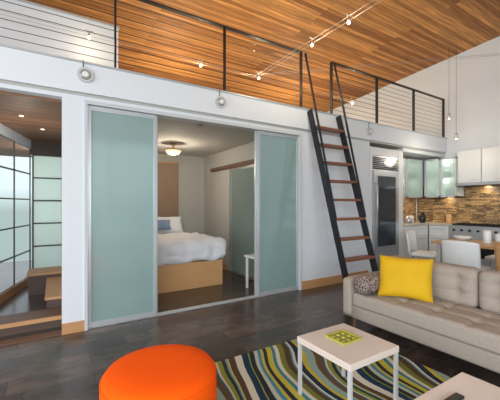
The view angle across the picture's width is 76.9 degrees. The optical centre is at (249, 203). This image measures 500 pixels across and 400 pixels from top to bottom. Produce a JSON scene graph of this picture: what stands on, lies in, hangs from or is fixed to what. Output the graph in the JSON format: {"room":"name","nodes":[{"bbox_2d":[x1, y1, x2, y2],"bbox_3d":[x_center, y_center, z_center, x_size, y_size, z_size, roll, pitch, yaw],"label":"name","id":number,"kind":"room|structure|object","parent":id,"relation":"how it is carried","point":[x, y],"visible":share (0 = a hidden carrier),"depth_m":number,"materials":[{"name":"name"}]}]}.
{"room":"studio apartment","nodes":[
{"label":"studio apartment","id":0,"kind":"room"},
{"bbox_2d":[0,278,27,303],"bbox_3d":[-3.436,1.290,4.394,0.050,0.120,2.156,0,0,-19],"label":"window sill","id":1,"kind":"structure","parent":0,"point":[12,291],"depth_m":4.66,"materials":[{"name":"brown wood"}]},
{"bbox_2d":[0,123,30,147],"bbox_3d":[-3.436,-1.020,4.394,0.050,0.140,2.156,0,0,-19],"label":"beam","id":2,"kind":"structure","parent":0,"point":[5,131],"depth_m":4.70,"materials":[{"name":"paint"}]},
{"bbox_2d":[0,134,30,293],"bbox_3d":[-3.458,0.140,4.439,0.026,2.200,2.087,0,0,-18],"label":"window","id":3,"kind":"structure","parent":2,"relation":"in","point":[14,142],"depth_m":4.75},
{"bbox_2d":[0,91,61,157],"bbox_3d":[-4.407,-1.120,4.869,2.640,0.060,5.070,0,0,-32],"label":"ceiling","id":4,"kind":"structure","parent":0,"point":[39,113],"depth_m":4.06,"materials":[{"name":"brown wood"}]},
{"bbox_2d":[30,140,61,156],"bbox_3d":[-3.579,-0.970,5.564,0.500,0.240,0.120,0,0,-32],"label":"wall","id":5,"kind":"structure","parent":0,"point":[43,148],"depth_m":5.51,"materials":[{"name":"brown wood"}]},
{"bbox_2d":[32,155,61,268],"bbox_3d":[-3.571,0.140,5.569,0.464,2.004,0.031,0,0,-32],"label":"window","id":6,"kind":"structure","parent":5,"relation":"in","point":[46,170],"depth_m":5.55,"materials":[{"name":"white glass"}]},
{"bbox_2d":[0,0,117,67],"bbox_3d":[-4.449,-2.045,3.190,5.800,1.110,0.120,0,0,-32],"label":"wall mezzanine partition","id":7,"kind":"structure","parent":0,"point":[4,23],"depth_m":4.24,"materials":[{"name":"paint"}]},
{"bbox_2d":[16,0,119,30],"bbox_3d":[-4.440,-2.612,3.195,5.820,0.025,0.160,0,0,-32],"label":"trim","id":8,"kind":"structure","parent":7,"relation":"on","point":[23,1],"depth_m":4.31,"materials":[{"name":"metal"}]},
{"bbox_2d":[158,153,203,234],"bbox_3d":[-2.257,0.100,6.772,2.900,2.500,0.100,0,0,-32],"label":"wall","id":9,"kind":"structure","parent":0,"point":[190,168],"depth_m":7.26,"materials":[{"name":"paint"}]},
{"bbox_2d":[158,161,178,216],"bbox_3d":[-2.251,0.215,6.667,1.520,2.270,0.075,0,0,-32],"label":"headboard","id":10,"kind":"object","parent":9,"relation":"attached to","point":[167,171],"visible":0.26,"depth_m":6.91,"materials":[{"name":"brown wood"}]},
{"bbox_2d":[0,83,366,323],"bbox_3d":[-2.074,0.100,3.250,9.900,2.500,0.120,0,0,-32],"label":"wall","id":11,"kind":"structure","parent":0,"point":[319,252],"depth_m":5.00,"materials":[{"name":"paint"}]},
{"bbox_2d":[0,330,61,345],"bbox_3d":[-2.422,1.343,3.016,1.062,0.014,0.110,0,0,-32],"label":"trim","id":12,"kind":"structure","parent":11,"relation":"attached to","point":[59,332],"depth_m":3.15,"materials":[{"name":"brown wood"}]},
{"bbox_2d":[62,320,84,334],"bbox_3d":[-1.853,1.295,3.306,0.210,0.110,0.018,0,0,-32],"label":"baseboard","id":13,"kind":"structure","parent":11,"relation":"attached to","point":[78,326],"depth_m":3.30,"materials":[{"name":"brown wood"}]},
{"bbox_2d":[77,60,93,82],"bbox_3d":[-1.747,-1.411,3.340,0.156,0.247,0.078,0,0,-32],"label":"spotlight","id":14,"kind":"object","parent":11,"relation":"attached to","point":[84,74],"visible":0.99,"depth_m":3.31,"materials":[{"name":"silver metal"}]},
{"bbox_2d":[88,105,156,327],"bbox_3d":[-1.445,0.136,3.604,0.738,2.401,0.034,0,0,-32],"label":"door","id":15,"kind":"structure","parent":11,"relation":"in","point":[122,145],"depth_m":3.58,"materials":[{"name":"glass"}]},
{"bbox_2d":[157,116,157,313],"bbox_3d":[-1.447,0.136,3.653,0.740,2.401,0.034,0,0,-32],"label":"door","id":16,"kind":"structure","parent":11,"relation":"in","point":[157,116],"depth_m":3.83,"materials":[{"name":"metal"}]},
{"bbox_2d":[84,100,301,330],"bbox_3d":[-0.511,0.120,4.207,3.025,2.460,0.140,0,0,-32],"label":"trim","id":17,"kind":"structure","parent":11,"relation":"attached to","point":[165,115],"depth_m":3.75,"materials":[{"name":"paint"}]},
{"bbox_2d":[88,289,298,329],"bbox_3d":[-0.511,1.344,4.207,2.965,0.012,0.100,0,0,-32],"label":"trim","id":18,"kind":"structure","parent":11,"relation":"attached to","point":[253,296],"depth_m":4.08,"materials":[{"name":"metal"}]},
{"bbox_2d":[215,89,226,107],"bbox_3d":[-0.391,-1.403,4.180,0.156,0.262,0.078,0,0,-32],"label":"spotlight","id":19,"kind":"object","parent":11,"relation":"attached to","point":[220,101],"visible":0.98,"depth_m":4.15,"materials":[{"name":"silver metal"}]},
{"bbox_2d":[0,46,446,152],"bbox_3d":[-0.865,-1.335,3.909,12.650,0.310,0.035,0,0,-32],"label":"beam","id":20,"kind":"structure","parent":11,"relation":"attached to","point":[19,66],"depth_m":3.83,"materials":[{"name":"paint"}]},
{"bbox_2d":[254,131,256,295],"bbox_3d":[0.393,0.136,4.794,0.760,2.401,0.034,0,0,-32],"label":"door","id":21,"kind":"structure","parent":11,"relation":"in","point":[255,132],"depth_m":4.59,"materials":[{"name":"metal"}]},
{"bbox_2d":[257,130,298,295],"bbox_3d":[0.436,0.136,4.770,0.758,2.401,0.034,0,0,-32],"label":"door","id":22,"kind":"structure","parent":11,"relation":"in","point":[277,153],"depth_m":4.75,"materials":[{"name":"glass"}]},
{"bbox_2d":[302,270,367,289],"bbox_3d":[1.490,1.285,5.378,1.600,0.130,0.018,0,0,-32],"label":"baseboard","id":23,"kind":"structure","parent":11,"relation":"attached to","point":[313,283],"depth_m":5.22,"materials":[{"name":"brown wood"}]},
{"bbox_2d":[366,127,372,135],"bbox_3d":[2.184,-1.393,5.777,0.156,0.282,0.078,0,0,-32],"label":"spotlight","id":24,"kind":"object","parent":11,"relation":"attached to","point":[369,130],"visible":0.99,"depth_m":5.74,"materials":[{"name":"silver metal"}]},
{"bbox_2d":[158,118,253,156],"bbox_3d":[-0.811,-1.127,5.863,4.400,0.045,2.970,0,0,-32],"label":"ceiling","id":25,"kind":"structure","parent":0,"point":[207,140],"depth_m":5.23,"materials":[{"name":"paint"}]},
{"bbox_2d":[164,142,181,154],"bbox_3d":[-1.393,-0.997,5.720,0.310,0.217,0.310,0,0,-32],"label":"ceiling lamp","id":26,"kind":"object","parent":25,"relation":"attached to","point":[172,151],"visible":1,"depth_m":5.64,"materials":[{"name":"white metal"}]},
{"bbox_2d":[0,80,444,153],"bbox_3d":[-2.244,-1.320,6.133,12.650,0.340,5.200,0,0,-32],"label":"trim","id":27,"kind":"structure","parent":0,"point":[372,143],"depth_m":4.06,"materials":[{"name":"paint"}]},
{"bbox_2d":[204,142,253,270],"bbox_3d":[-0.259,0.122,6.205,0.100,2.455,2.970,0,0,-32],"label":"wall","id":28,"kind":"structure","parent":0,"point":[216,184],"depth_m":6.71,"materials":[{"name":"paint"}]},
{"bbox_2d":[222,263,227,269],"bbox_3d":[-0.774,1.300,6.927,0.015,0.100,1.200,0,0,-32],"label":"baseboard","id":29,"kind":"structure","parent":28,"relation":"attached to","point":[224,266],"depth_m":6.51,"materials":[{"name":"brown wood"}]},
{"bbox_2d":[210,159,253,280],"bbox_3d":[-0.297,0.280,6.105,0.068,2.120,2.100,0,0,-32],"label":"sliding door","id":30,"kind":"structure","parent":28,"relation":"in","point":[241,173],"depth_m":5.88,"materials":[{"name":"teal glass"}]},
{"bbox_2d":[0,260,499,399],"bbox_3d":[-0.303,1.400,3.336,13.000,0.100,12.400,0,0,-32],"label":"floor","id":31,"kind":"structure","parent":0,"point":[72,366],"depth_m":3.23,"materials":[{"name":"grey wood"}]},
{"bbox_2d":[0,307,61,336],"bbox_3d":[-2.457,1.288,3.421,0.830,0.125,0.345,0,0,-32],"label":"landing","id":32,"kind":"object","parent":31,"relation":"on","point":[18,323],"visible":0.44,"depth_m":3.38,"materials":[{"name":"brown wood"}]},
{"bbox_2d":[26,266,61,295],"bbox_3d":[-3.174,1.188,4.910,0.480,0.325,0.460,0,0,-32],"label":"step","id":33,"kind":"structure","parent":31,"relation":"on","point":[37,277],"depth_m":4.71,"materials":[{"name":"brown wood"}]},
{"bbox_2d":[45,276,61,308],"bbox_3d":[-2.622,1.225,4.257,0.230,0.250,1.210,0,0,-32],"label":"step","id":34,"kind":"structure","parent":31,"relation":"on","point":[53,292],"depth_m":3.92,"materials":[{"name":"brown wood"}]},
{"bbox_2d":[158,216,227,293],"bbox_3d":[-1.583,0.803,5.740,1.637,1.094,2.124,0,0,-32],"label":"bed","id":35,"kind":"object","parent":31,"relation":"on","point":[187,260],"visible":0.52,"depth_m":5.03,"materials":[{"name":"white fabric"}]},
{"bbox_2d":[158,220,170,229],"bbox_3d":[-1.735,0.410,6.214,0.342,0.241,0.134,0,-40,-26],"label":"pillow","id":36,"kind":"object","parent":35,"relation":"on","point":[162,224],"depth_m":6.17,"materials":[{"name":"blue fabric"}]},
{"bbox_2d":[158,216,183,232],"bbox_3d":[-1.666,0.440,6.444,0.600,0.424,0.185,0,-30,-29],"label":"pillow","id":37,"kind":"object","parent":35,"relation":"on","point":[175,222],"depth_m":6.42,"materials":[{"name":"white fabric"}]},
{"bbox_2d":[158,232,227,265],"bbox_3d":[-1.426,0.755,5.486,1.637,0.458,1.526,0,0,-32],"label":"duvet","id":38,"kind":"object","parent":35,"relation":"on","point":[174,248],"depth_m":5.03,"materials":[{"name":"white fabric"}]},
{"bbox_2d":[244,254,253,287],"bbox_3d":[0.144,1.085,5.025,0.340,0.530,0.360,0,0,-32],"label":"side table","id":39,"kind":"object","parent":31,"relation":"on","point":[247,256],"visible":0.27,"depth_m":5.06,"materials":[{"name":"white plastic"}]},
{"bbox_2d":[215,339,450,399],"bbox_3d":[0.777,1.343,1.841,1.940,0.014,2.520,0,0,-32],"label":"rug","id":40,"kind":"object","parent":31,"relation":"on","point":[268,373],"visible":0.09,"depth_m":2.43,"materials":[{"name":"fabric"}]},
{"bbox_2d":[99,344,216,399],"bbox_3d":[-0.513,1.124,1.811,0.642,0.420,0.642,0,0,-32],"label":"ottoman","id":41,"kind":"object","parent":40,"relation":"on","point":[168,371],"visible":1,"depth_m":1.70,"materials":[{"name":"orange fabric"}]},
{"bbox_2d":[297,323,398,399],"bbox_3d":[0.655,1.133,2.142,0.470,0.406,0.470,0,0,-32],"label":"coffee table","id":42,"kind":"object","parent":40,"relation":"on","point":[353,356],"visible":1,"depth_m":2.06,"materials":[{"name":"white wood"}]},
{"bbox_2d":[325,329,361,345],"bbox_3d":[0.646,0.922,2.183,0.180,0.013,0.168,0,0,-32],"label":"tray","id":43,"kind":"object","parent":42,"relation":"on","point":[343,337],"visible":1,"depth_m":2.18,"materials":[{"name":"plastic"}]},
{"bbox_2d":[414,372,499,399],"bbox_3d":[1.105,1.133,1.415,0.470,0.406,0.490,0,0,-32],"label":"coffee table","id":44,"kind":"object","parent":40,"relation":"on","point":[470,387],"visible":1,"depth_m":1.57,"materials":[{"name":"white wood"}]},
{"bbox_2d":[444,392,464,399],"bbox_3d":[0.945,0.921,1.474,0.160,0.016,0.040,0,0,-32],"label":"remote control","id":45,"kind":"object","parent":44,"relation":"on","point":[456,396],"visible":1,"depth_m":1.49,"materials":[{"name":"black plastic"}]},
{"bbox_2d":[304,53,377,278],"bbox_3d":[1.403,-0.502,4.743,0.756,3.703,0.933,0,0,-32],"label":"ladder","id":46,"kind":"object","parent":31,"relation":"on","point":[326,182],"visible":0.84,"depth_m":4.78,"materials":[{"name":"black metal"}]},
{"bbox_2d":[372,155,398,270],"bbox_3d":[2.463,0.220,6.332,0.800,2.260,0.742,0,0,-32],"label":"refrigerator","id":47,"kind":"object","parent":31,"relation":"on","point":[385,174],"visible":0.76,"depth_m":6.03,"materials":[{"name":"silver metal"}]},
{"bbox_2d":[370,146,402,271],"bbox_3d":[2.484,0.140,6.388,1.025,2.420,0.670,0,0,-32],"label":"tall cabinet","id":48,"kind":"object","parent":31,"relation":"on","point":[375,151],"visible":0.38,"depth_m":6.29,"materials":[{"name":"white paint"}]},
{"bbox_2d":[403,226,414,257],"bbox_3d":[3.135,0.910,6.805,0.500,0.880,0.646,0,0,-32],"label":"base cabinet","id":49,"kind":"object","parent":31,"relation":"on","point":[405,251],"visible":0.2,"depth_m":6.50,"materials":[{"name":"white paint"}]},
{"bbox_2d":[403,221,452,226],"bbox_3d":[3.721,0.448,6.931,1.630,0.035,1.050,0,0,-32],"label":"countertop","id":50,"kind":"structure","parent":49,"relation":"on","point":[416,223],"depth_m":6.89,"materials":[{"name":"stone"}]},
{"bbox_2d":[404,215,411,222],"bbox_3d":[3.553,0.340,7.080,0.180,0.180,0.180,0,0,-32],"label":"kettle","id":51,"kind":"object","parent":50,"relation":"on","point":[407,219],"visible":0.93,"depth_m":7.02,"materials":[{"name":"silver metal"}]},
{"bbox_2d":[419,211,425,222],"bbox_3d":[3.945,0.300,7.206,0.150,0.260,0.150,0,0,-32],"label":"vase","id":52,"kind":"object","parent":50,"relation":"on","point":[422,217],"visible":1,"depth_m":7.16,"materials":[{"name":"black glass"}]},
{"bbox_2d":[446,214,451,223],"bbox_3d":[4.395,0.330,6.955,0.110,0.200,0.110,0,0,-32],"label":"jar","id":53,"kind":"object","parent":50,"relation":"on","point":[448,216],"visible":1,"depth_m":6.92,"materials":[{"name":"ceramic"}]},
{"bbox_2d":[405,230,436,258],"bbox_3d":[3.151,0.926,5.749,0.565,0.852,0.470,0,0,44],"label":"dining chair","id":54,"kind":"object","parent":31,"relation":"on","point":[411,236],"visible":0.81,"depth_m":5.73,"materials":[{"name":"white plastic"}]},
{"bbox_2d":[414,225,427,258],"bbox_3d":[3.564,0.910,7.071,0.490,0.880,0.646,0,0,-32],"label":"base cabinet","id":55,"kind":"object","parent":31,"relation":"on","point":[422,231],"visible":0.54,"depth_m":6.83,"materials":[{"name":"white paint"}]},
{"bbox_2d":[343,255,499,373],"bbox_3d":[1.948,0.973,2.779,0.880,0.755,2.160,0,0,-32],"label":"sofa","id":56,"kind":"object","parent":31,"relation":"on","point":[462,322],"visible":0.66,"depth_m":2.80,"materials":[{"name":"fabric"}]},
{"bbox_2d":[354,272,379,293],"bbox_3d":[1.317,0.840,3.361,0.490,0.192,0.207,0,0,-32],"label":"bolster cushion","id":57,"kind":"object","parent":56,"relation":"on","point":[369,283],"visible":0.63,"depth_m":3.23,"materials":[{"name":"fabric"}]},
{"bbox_2d":[377,255,433,302],"bbox_3d":[1.554,0.738,3.158,0.501,0.403,0.209,0,0,30],"label":"cushion","id":58,"kind":"object","parent":56,"relation":"on","point":[410,278],"visible":1,"depth_m":3.09,"materials":[{"name":"yellow fabric"}]},
{"bbox_2d":[353,291,499,354],"bbox_3d":[1.823,1.012,2.701,0.575,0.161,1.890,0,0,-32],"label":"seat cushion","id":59,"kind":"object","parent":56,"relation":"on","point":[462,324],"depth_m":2.71,"materials":[{"name":"fabric"}]},
{"bbox_2d":[390,255,481,307],"bbox_3d":[1.869,0.777,3.287,0.239,0.365,0.942,0,0,-32],"label":"cushion","id":60,"kind":"object","parent":56,"relation":"on","point":[455,284],"depth_m":2.99,"materials":[{"name":"fabric"}]},
{"bbox_2d":[479,270,499,314],"bbox_3d":[2.369,0.777,2.482,0.239,0.365,0.942,0,0,-32],"label":"cushion","id":61,"kind":"object","parent":56,"relation":"on","point":[489,280],"depth_m":2.75,"materials":[{"name":"fabric"}]},
{"bbox_2d":[429,225,448,260],"bbox_3d":[4.304,0.910,6.934,0.636,0.880,0.420,0,0,-32],"label":"base cabinet","id":62,"kind":"object","parent":31,"relation":"on","point":[435,232],"visible":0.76,"depth_m":6.82,"materials":[{"name":"white paint"}]},
{"bbox_2d":[431,238,499,261],"bbox_3d":[3.748,0.975,4.583,0.840,0.750,1.750,0,0,-32],"label":"dining table","id":63,"kind":"object","parent":31,"relation":"on","point":[438,242],"visible":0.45,"depth_m":5.04,"materials":[{"name":"brown wood"}]},
{"bbox_2d":[453,235,472,240],"bbox_3d":[3.434,0.560,5.088,0.280,0.080,0.280,0,0,-32],"label":"bowl","id":64,"kind":"object","parent":63,"relation":"on","point":[458,237],"visible":0.91,"depth_m":5.04,"materials":[{"name":"white ceramic"}]},
{"bbox_2d":[483,230,491,243],"bbox_3d":[3.613,0.500,4.800,0.110,0.200,0.110,0,0,-32],"label":"vase","id":65,"kind":"object","parent":63,"relation":"on","point":[487,234],"visible":0.99,"depth_m":4.76,"materials":[{"name":"white ceramic"}]},
{"bbox_2d":[441,240,491,270],"bbox_3d":[3.043,0.926,4.443,0.565,0.852,0.470,0,0,-35],"label":"dining chair","id":66,"kind":"object","parent":31,"relation":"on","point":[465,253],"visible":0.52,"depth_m":4.26,"materials":[{"name":"fabric"}]},
{"bbox_2d":[449,223,499,269],"bbox_3d":[4.642,0.877,6.338,0.690,0.945,0.920,0,0,-32],"label":"range cooker","id":67,"kind":"object","parent":31,"relation":"on","point":[475,230],"visible":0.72,"depth_m":6.14,"materials":[{"name":"silver metal"}]},
{"bbox_2d":[485,233,499,265],"bbox_3d":[4.285,0.926,5.239,0.565,0.852,0.470,0,0,-32],"label":"dining chair","id":68,"kind":"object","parent":31,"relation":"on","point":[490,258],"visible":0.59,"depth_m":5.28,"materials":[{"name":"white plastic"}]},
{"bbox_2d":[494,245,499,270],"bbox_3d":[3.389,0.926,3.885,0.565,0.852,0.470,0,0,-30],"label":"dining chair","id":69,"kind":"object","parent":31,"relation":"on","point":[497,247],"visible":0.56,"depth_m":3.95,"materials":[{"name":"brown wood"}]},
{"bbox_2d":[26,0,499,111],"bbox_3d":[-0.303,-3.430,3.336,13.000,1.030,12.400,0,0,-32],"label":"ceiling","id":70,"kind":"structure","parent":0,"point":[387,32],"depth_m":6.18,"materials":[{"name":"brown wood"}]},
{"bbox_2d":[367,142,369,272],"bbox_3d":[2.011,0.100,6.112,0.060,2.500,0.680,0,0,-32],"label":"wall","id":71,"kind":"structure","parent":0,"point":[368,143],"depth_m":5.82,"materials":[{"name":"paint"}]},
{"bbox_2d":[327,36,499,258],"bbox_3d":[5.040,-1.200,6.531,0.150,5.100,12.200,0,0,-32],"label":"wall","id":72,"kind":"structure","parent":0,"point":[469,87],"depth_m":7.11,"materials":[{"name":"paint"}]},
{"bbox_2d":[0,10,403,114],"bbox_3d":[-0.960,-2.270,4.964,11.600,0.004,0.085,0,0,-32],"label":"cable","id":73,"kind":"object","parent":72,"relation":"attached to","point":[0,10],"visible":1,"depth_m":4.72,"materials":[{"name":"metal"}]},
{"bbox_2d":[255,0,381,76],"bbox_3d":[1.529,-2.250,3.284,0.085,0.004,5.380,0,0,-32],"label":"cable","id":74,"kind":"object","parent":73,"relation":"attached to","point":[372,0],"visible":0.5,"depth_m":4.15,"materials":[{"name":"metal"}]},
{"bbox_2d":[0,43,447,138],"bbox_3d":[-0.887,-1.499,3.945,12.650,0.018,0.150,0,0,-32],"label":"trim","id":75,"kind":"structure","parent":72,"relation":"attached to","point":[1,44],"depth_m":3.84,"materials":[{"name":"metal"}]},
{"bbox_2d":[0,0,302,106],"bbox_3d":[-2.062,-1.946,3.169,6.753,0.875,0.060,0,0,-32],"label":"cable railing","id":76,"kind":"object","parent":75,"relation":"on","point":[149,2],"visible":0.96,"depth_m":3.96,"materials":[{"name":"black metal"}]},
{"bbox_2d":[330,61,444,136],"bbox_3d":[2.886,-1.946,6.237,3.598,0.875,0.060,0,0,-32],"label":"cable railing","id":77,"kind":"object","parent":75,"relation":"on","point":[332,62],"visible":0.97,"depth_m":5.98,"materials":[{"name":"black metal"}]},
{"bbox_2d":[260,53,499,75],"bbox_3d":[2.797,-2.530,5.623,5.296,0.444,0.077,0,0,0],"label":"cable","id":78,"kind":"object","parent":72,"relation":"attached to","point":[497,53],"visible":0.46,"depth_m":5.65,"materials":[{"name":"metal"}]},
{"bbox_2d":[424,157,463,197],"bbox_3d":[4.369,-0.580,7.110,0.340,0.860,0.690,0,0,-32],"label":"upper cabinet","id":79,"kind":"object","parent":72,"relation":"attached to","point":[440,175],"visible":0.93,"depth_m":6.99,"materials":[{"name":"green glass"}]},
{"bbox_2d":[417,185,499,224],"bbox_3d":[4.901,-0.007,6.598,0.012,0.865,2.860,0,0,-32],"label":"backsplash","id":80,"kind":"structure","parent":72,"relation":"attached to","point":[479,204],"depth_m":6.86,"materials":[{"name":"stone"}]},
{"bbox_2d":[458,149,481,182],"bbox_3d":[4.669,-0.780,6.607,0.360,0.660,0.440,0,0,-32],"label":"upper cabinet","id":81,"kind":"object","parent":72,"relation":"attached to","point":[470,161],"visible":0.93,"depth_m":6.50,"materials":[{"name":"white paint"}]},
{"bbox_2d":[455,181,499,186],"bbox_3d":[4.755,-0.408,6.402,0.430,0.073,0.880,0,0,-32],"label":"range hood","id":82,"kind":"object","parent":81,"relation":"attached to","point":[484,183],"visible":1,"depth_m":6.33,"materials":[{"name":"silver metal"}]},
{"bbox_2d":[482,146,499,181],"bbox_3d":[4.902,-0.780,6.231,0.360,0.660,0.435,0,0,-32],"label":"upper cabinet","id":83,"kind":"object","parent":72,"relation":"attached to","point":[490,157],"visible":0.97,"depth_m":6.19,"materials":[{"name":"white paint"}]},
{"bbox_2d":[392,148,444,159],"bbox_3d":[3.620,-1.105,7.104,1.640,0.070,0.670,0,0,-32],"label":"ceiling","id":84,"kind":"structure","parent":0,"point":[407,153],"depth_m":6.95,"materials":[{"name":"paint"}]},
{"bbox_3d":[2.949,0.100,7.152,2.750,2.500,0.100,0,0,-32],"label":"wall","id":85,"kind":"structure","parent":0,"visible":0},
{"bbox_2d":[403,198,415,221],"bbox_3d":[3.429,0.138,7.384,1.610,0.575,0.011,0,0,-32],"label":"backsplash","id":86,"kind":"structure","parent":85,"relation":"attached to","point":[409,204],"depth_m":7.66,"materials":[{"name":"stone"}]},
{"bbox_2d":[403,158,422,197],"bbox_3d":[3.378,-0.580,7.124,1.250,0.860,0.360,0,0,-32],"label":"upper cabinet","id":87,"kind":"object","parent":85,"relation":"attached to","point":[412,168],"visible":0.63,"depth_m":7.12,"materials":[{"name":"green glass"}]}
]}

